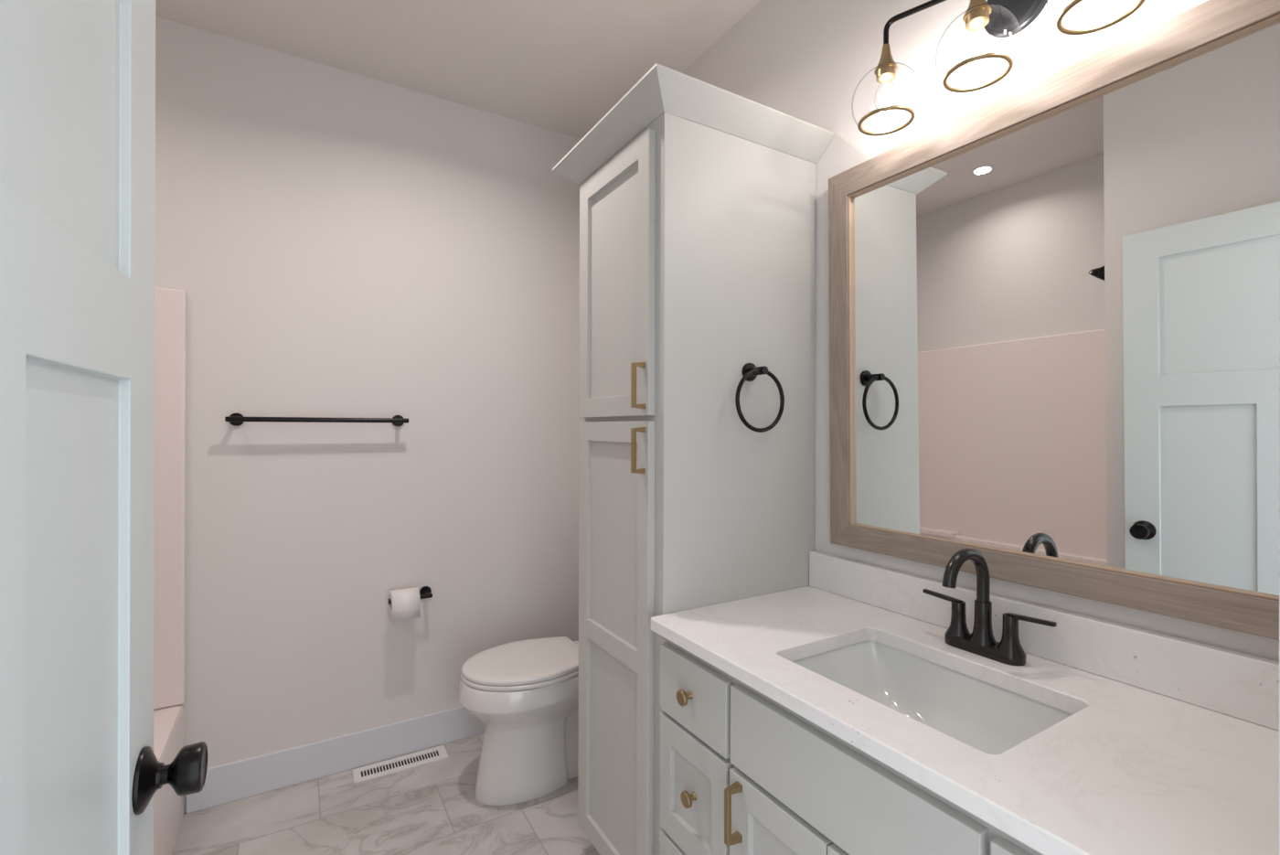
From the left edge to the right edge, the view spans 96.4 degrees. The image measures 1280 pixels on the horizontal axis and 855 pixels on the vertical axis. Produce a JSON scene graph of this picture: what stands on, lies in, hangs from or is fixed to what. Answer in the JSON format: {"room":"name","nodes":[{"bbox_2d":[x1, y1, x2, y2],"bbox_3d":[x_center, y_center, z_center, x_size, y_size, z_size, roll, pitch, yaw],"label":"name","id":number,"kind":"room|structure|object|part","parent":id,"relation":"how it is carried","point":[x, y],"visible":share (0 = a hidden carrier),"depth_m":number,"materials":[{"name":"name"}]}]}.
{"room":"bathroom","nodes":[
{"label":"bathroom","id":0,"kind":"room"},
{"bbox_2d":[154,16,581,812],"bbox_3d":[-1.250,-0.033,2.255,2.430,2.748,0.100,0,0,-31],"label":"wall","id":1,"kind":"structure","parent":0,"point":[339,243],"depth_m":2.27,"materials":[{"name":"white paint"}]},
{"bbox_2d":[224,412,408,426],"bbox_3d":[-1.206,-0.033,2.180,0.602,0.047,0.074,0,0,-31],"label":"towel bar","id":2,"kind":"object","parent":1,"relation":"attached to","point":[236,419],"visible":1,"depth_m":2.13,"materials":[{"name":"black metal"}]},
{"bbox_2d":[186,705,486,813],"bbox_3d":[-0.881,1.273,2.412,1.630,0.138,0.014,0,0,-31],"label":"baseboard","id":3,"kind":"structure","parent":1,"relation":"attached to","point":[232,781],"depth_m":2.21,"materials":[{"name":"white paint"}]},
{"bbox_2d":[387,586,432,604],"bbox_3d":[-0.937,0.686,2.338,0.176,0.047,0.082,0,0,-31],"label":"toilet paper holder","id":4,"kind":"object","parent":1,"relation":"attached to","point":[425,592],"visible":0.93,"depth_m":2.37,"materials":[{"name":"black metal"}]},
{"bbox_2d":[388,586,420,621],"bbox_3d":[-0.946,0.699,2.299,0.104,0.106,0.102,0,0,-31],"label":"toilet paper roll","id":5,"kind":"object","parent":4,"relation":"hanging from","point":[405,603],"visible":0.96,"depth_m":2.26,"materials":[{"name":"white paper"}]},
{"bbox_2d":[172,733,599,854],"bbox_3d":[-0.451,1.368,0.914,2.630,0.050,3.228,0,0,-31],"label":"floor","id":6,"kind":"structure","parent":0,"point":[431,808],"depth_m":1.96,"materials":[{"name":"tile"}]},
{"bbox_2d":[153,704,184,854],"bbox_3d":[-1.549,1.146,1.161,0.791,0.388,1.472,0,0,-31],"label":"bathtub","id":7,"kind":"object","parent":6,"relation":"on","point":[168,721],"visible":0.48,"depth_m":1.77,"materials":[{"name":"beige plastic"}]},
{"bbox_2d":[153,287,186,709],"bbox_3d":[-1.547,0.237,1.161,0.796,1.429,1.474,0,0,-31],"label":"tub surround","id":8,"kind":"object","parent":7,"relation":"on","point":[170,304],"visible":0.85,"depth_m":1.95,"materials":[{"name":"beige plastic"}]},
{"bbox_2d":[352,745,448,783],"bbox_3d":[-0.954,1.339,2.288,0.344,0.005,0.098,0,0,-31],"label":"floor vent","id":9,"kind":"object","parent":6,"relation":"in","point":[393,765],"visible":1,"depth_m":2.28,"materials":[{"name":"white metal"}]},
{"bbox_2d":[458,636,578,805],"bbox_3d":[-0.307,0.941,2.251,0.790,0.805,0.444,0,0,-31],"label":"toilet","id":10,"kind":"object","parent":6,"relation":"on","point":[525,693],"visible":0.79,"depth_m":2.06,"materials":[{"name":"white ceramic"}]},
{"bbox_3d":[-0.433,0.902,2.176,0.475,0.019,0.374,0,0,-31],"label":"seat","id":11,"kind":"part","parent":10,"relation":"part of","materials":[{"name":"white plastic"}]},
{"bbox_3d":[-0.438,0.880,2.172,0.461,0.024,0.374,0,0,-31],"label":"lid","id":12,"kind":"part","parent":10,"relation":"part of","materials":[{"name":"white plastic"}]},
{"bbox_2d":[552,63,834,854],"bbox_3d":[0.130,0.254,1.730,0.597,2.180,0.624,0,0,-31],"label":"linen cabinet","id":13,"kind":"object","parent":6,"relation":"on","point":[698,197],"visible":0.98,"depth_m":1.53,"materials":[{"name":"grey paint"}]},
{"bbox_3d":[-0.077,0.603,1.605,0.020,1.245,0.408,0,0,-31],"label":"door","id":14,"kind":"part","parent":13,"relation":"part of","materials":[{"name":"grey paint"}]},
{"bbox_3d":[-0.075,-0.391,1.605,0.020,0.715,0.408,0,0,-31],"label":"door","id":15,"kind":"part","parent":13,"relation":"part of","materials":[{"name":"grey paint"}]},
{"bbox_3d":[-0.005,0.055,1.433,0.034,0.118,0.015,0,0,-31],"label":"handle","id":16,"kind":"part","parent":13,"relation":"part of","materials":[{"name":"gold metal"}]},
{"bbox_3d":[-0.004,-0.108,1.433,0.034,0.118,0.015,0,0,-31],"label":"handle","id":17,"kind":"part","parent":13,"relation":"part of","materials":[{"name":"gold metal"}]},
{"bbox_3d":[0.133,-0.805,1.730,0.597,0.061,0.624,0,0,-31],"label":"crown molding","id":18,"kind":"part","parent":13,"relation":"part of","materials":[{"name":"grey paint"}]},
{"bbox_2d":[735,362,784,432],"bbox_3d":[0.304,-0.083,1.510,0.167,0.187,0.064,0,0,-31],"label":"towel ring","id":19,"kind":"object","parent":13,"relation":"attached to","point":[750,371],"visible":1,"depth_m":1.50,"materials":[{"name":"black metal"}]},
{"bbox_3d":[0.311,-0.152,1.510,0.022,0.022,0.056,0,0,-31],"label":"post","id":20,"kind":"part","parent":19,"relation":"part of","materials":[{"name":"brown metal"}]},
{"bbox_2d":[659,636,1042,854],"bbox_3d":[0.531,0.916,1.065,0.588,0.859,1.060,0,0,-31],"label":"bathroom vanity","id":21,"kind":"object","parent":6,"relation":"on","point":[741,773],"visible":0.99,"depth_m":1.05,"materials":[{"name":"grey paint"}]},
{"bbox_3d":[0.118,1.094,1.269,0.020,0.265,0.247,0,0,-31],"label":"drawer","id":22,"kind":"part","parent":21,"relation":"part of","materials":[{"name":"grey paint"}]},
{"bbox_3d":[0.100,0.588,1.254,0.028,0.034,0.034,0,0,-31],"label":"knob","id":23,"kind":"part","parent":21,"relation":"part of","materials":[{"name":"gold metal"}]},
{"bbox_3d":[0.109,0.814,1.260,0.028,0.034,0.034,0,0,-31],"label":"knob","id":24,"kind":"part","parent":21,"relation":"part of","materials":[{"name":"gold metal"}]},
{"bbox_3d":[0.118,0.815,1.269,0.020,0.270,0.247,0,0,-31],"label":"drawer","id":25,"kind":"part","parent":21,"relation":"part of","materials":[{"name":"grey paint"}]},
{"bbox_3d":[0.119,0.592,1.269,0.020,0.154,0.247,0,0,-31],"label":"drawer","id":26,"kind":"part","parent":21,"relation":"part of","materials":[{"name":"grey paint"}]},
{"bbox_3d":[0.180,0.750,1.113,0.034,0.112,0.015,0,0,-31],"label":"handle","id":27,"kind":"part","parent":21,"relation":"part of","materials":[{"name":"gold metal"}]},
{"bbox_3d":[0.250,0.955,1.049,0.020,0.544,0.243,0,0,-31],"label":"door","id":28,"kind":"part","parent":21,"relation":"part of","materials":[{"name":"grey paint"}]},
{"bbox_3d":[0.377,0.955,0.837,0.020,0.544,0.244,0,0,-31],"label":"door","id":29,"kind":"part","parent":21,"relation":"part of","materials":[{"name":"grey paint"}]},
{"bbox_2d":[650,586,1278,854],"bbox_3d":[0.539,0.471,1.069,0.572,0.030,1.060,0,0,-31],"label":"countertop","id":30,"kind":"structure","parent":21,"relation":"on","point":[1133,770],"depth_m":0.83,"materials":[{"name":"stone"}]},
{"bbox_2d":[791,640,1072,754],"bbox_3d":[0.511,0.561,1.058,0.363,0.150,0.490,0,0,-31],"label":"sink basin","id":31,"kind":"object","parent":30,"relation":"in","point":[988,718],"visible":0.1,"depth_m":1.17,"materials":[{"name":"white ceramic"}]},
{"bbox_2d":[922,547,1056,666],"bbox_3d":[0.699,0.347,1.169,0.192,0.219,0.192,0,0,13],"label":"faucet","id":32,"kind":"object","parent":30,"relation":"on","point":[982,642],"visible":1,"depth_m":1.15,"materials":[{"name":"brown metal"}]},
{"bbox_3d":[0.657,0.364,1.244,0.012,0.011,0.084,0,0,-31],"label":"lever","id":33,"kind":"part","parent":32,"relation":"part of","materials":[{"name":"brown metal"}]},
{"bbox_3d":[0.675,0.401,1.213,0.047,0.070,0.047,0,0,-31],"label":"handle","id":34,"kind":"part","parent":32,"relation":"part of","materials":[{"name":"brown metal"}]},
{"bbox_3d":[0.649,0.299,1.137,0.143,0.124,0.023,0,0,-31],"label":"spout","id":35,"kind":"part","parent":32,"relation":"part of","materials":[{"name":"brown metal"}]},
{"bbox_3d":[0.728,0.402,1.124,0.047,0.070,0.047,0,0,-31],"label":"handle","id":36,"kind":"part","parent":32,"relation":"part of","materials":[{"name":"brown metal"}]},
{"bbox_3d":[0.747,0.364,1.093,0.012,0.011,0.084,0,0,-31],"label":"lever","id":37,"kind":"part","parent":32,"relation":"part of","materials":[{"name":"brown metal"}]},
{"bbox_3d":[0.515,0.593,0.607,0.020,0.154,0.267,0,0,-31],"label":"drawer","id":38,"kind":"part","parent":21,"relation":"part of","materials":[{"name":"grey paint"}]},
{"bbox_2d":[155,0,760,138],"bbox_3d":[-0.597,-1.430,1.169,2.630,0.050,2.632,0,0,-31],"label":"ceiling","id":39,"kind":"structure","parent":0,"point":[560,66],"depth_m":2.07,"materials":[{"name":"white paint"}]},
{"bbox_2d":[682,0,1279,661],"bbox_3d":[0.485,-0.029,1.818,0.100,2.748,2.632,0,0,-31],"label":"wall","id":40,"kind":"structure","parent":0,"point":[806,60],"depth_m":1.48,"materials":[{"name":"white paint"}]},
{"bbox_2d":[851,0,1145,135],"bbox_3d":[0.699,-0.831,1.150,0.224,0.269,0.554,0,0,-31],"label":"vanity light","id":41,"kind":"object","parent":40,"relation":"attached to","point":[1000,18],"visible":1,"depth_m":1.19,"materials":[{"name":"brown metal"}]},
{"bbox_2d":[874,43,897,83],"bbox_3d":[0.561,-0.835,1.305,0.049,0.078,0.049,0,0,-31],"label":"socket","id":42,"kind":"object","parent":41,"relation":"attached to","point":[885,72],"depth_m":1.29,"materials":[{"name":"gold metal"}]},
{"bbox_3d":[0.645,-0.899,1.239,0.226,0.066,0.012,0,0,38],"label":"arm","id":43,"kind":"part","parent":41,"relation":"part of","materials":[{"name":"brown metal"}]},
{"bbox_2d":[962,0,991,31],"bbox_3d":[0.666,-0.834,1.130,0.049,0.078,0.049,0,0,-31],"label":"socket","id":44,"kind":"object","parent":41,"relation":"attached to","point":[975,18],"depth_m":1.12,"materials":[{"name":"gold metal"}]},
{"bbox_3d":[0.666,-0.759,1.130,0.147,0.117,0.147,0,0,-31],"label":"glass globe","id":45,"kind":"part","parent":41,"relation":"part of"},
{"bbox_2d":[809,550,1279,730],"bbox_3d":[0.773,0.407,1.209,0.028,0.100,1.060,0,0,-31],"label":"backsplash","id":46,"kind":"structure","parent":40,"relation":"attached to","point":[1237,684],"depth_m":1.05,"materials":[{"name":"stone"}]},
{"bbox_2d":[828,0,1279,639],"bbox_3d":[0.772,-0.186,1.198,0.026,1.010,0.923,-1,0,-31],"label":"wall mirror","id":47,"kind":"object","parent":40,"relation":"attached to","point":[1054,304],"visible":1,"depth_m":1.08,"materials":[{"name":"brown wood"}]},
{"bbox_3d":[0.341,-0.029,0.265,1.743,2.748,0.114,0,0,-31],"label":"wall","id":48,"kind":"structure","parent":0,"visible":0},
{"bbox_2d":[0,0,207,854],"bbox_3d":[-0.418,0.315,0.360,0.156,2.037,0.817,0,0,-31],"label":"door","id":49,"kind":"structure","parent":48,"relation":"in","point":[80,772],"depth_m":0.52,"materials":[{"name":"white paint"}]},
{"bbox_3d":[-0.550,0.411,0.685,0.047,0.055,0.055,0,0,-31],"label":"knob","id":50,"kind":"part","parent":49,"relation":"part of","materials":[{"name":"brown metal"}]},
{"bbox_2d":[1278,342,1279,854],"bbox_3d":[0.134,0.282,0.216,0.950,2.124,0.015,0,0,-31],"label":"door frame","id":51,"kind":"structure","parent":48,"relation":"attached to","point":[1279,343],"depth_m":0.43,"materials":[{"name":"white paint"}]}
]}

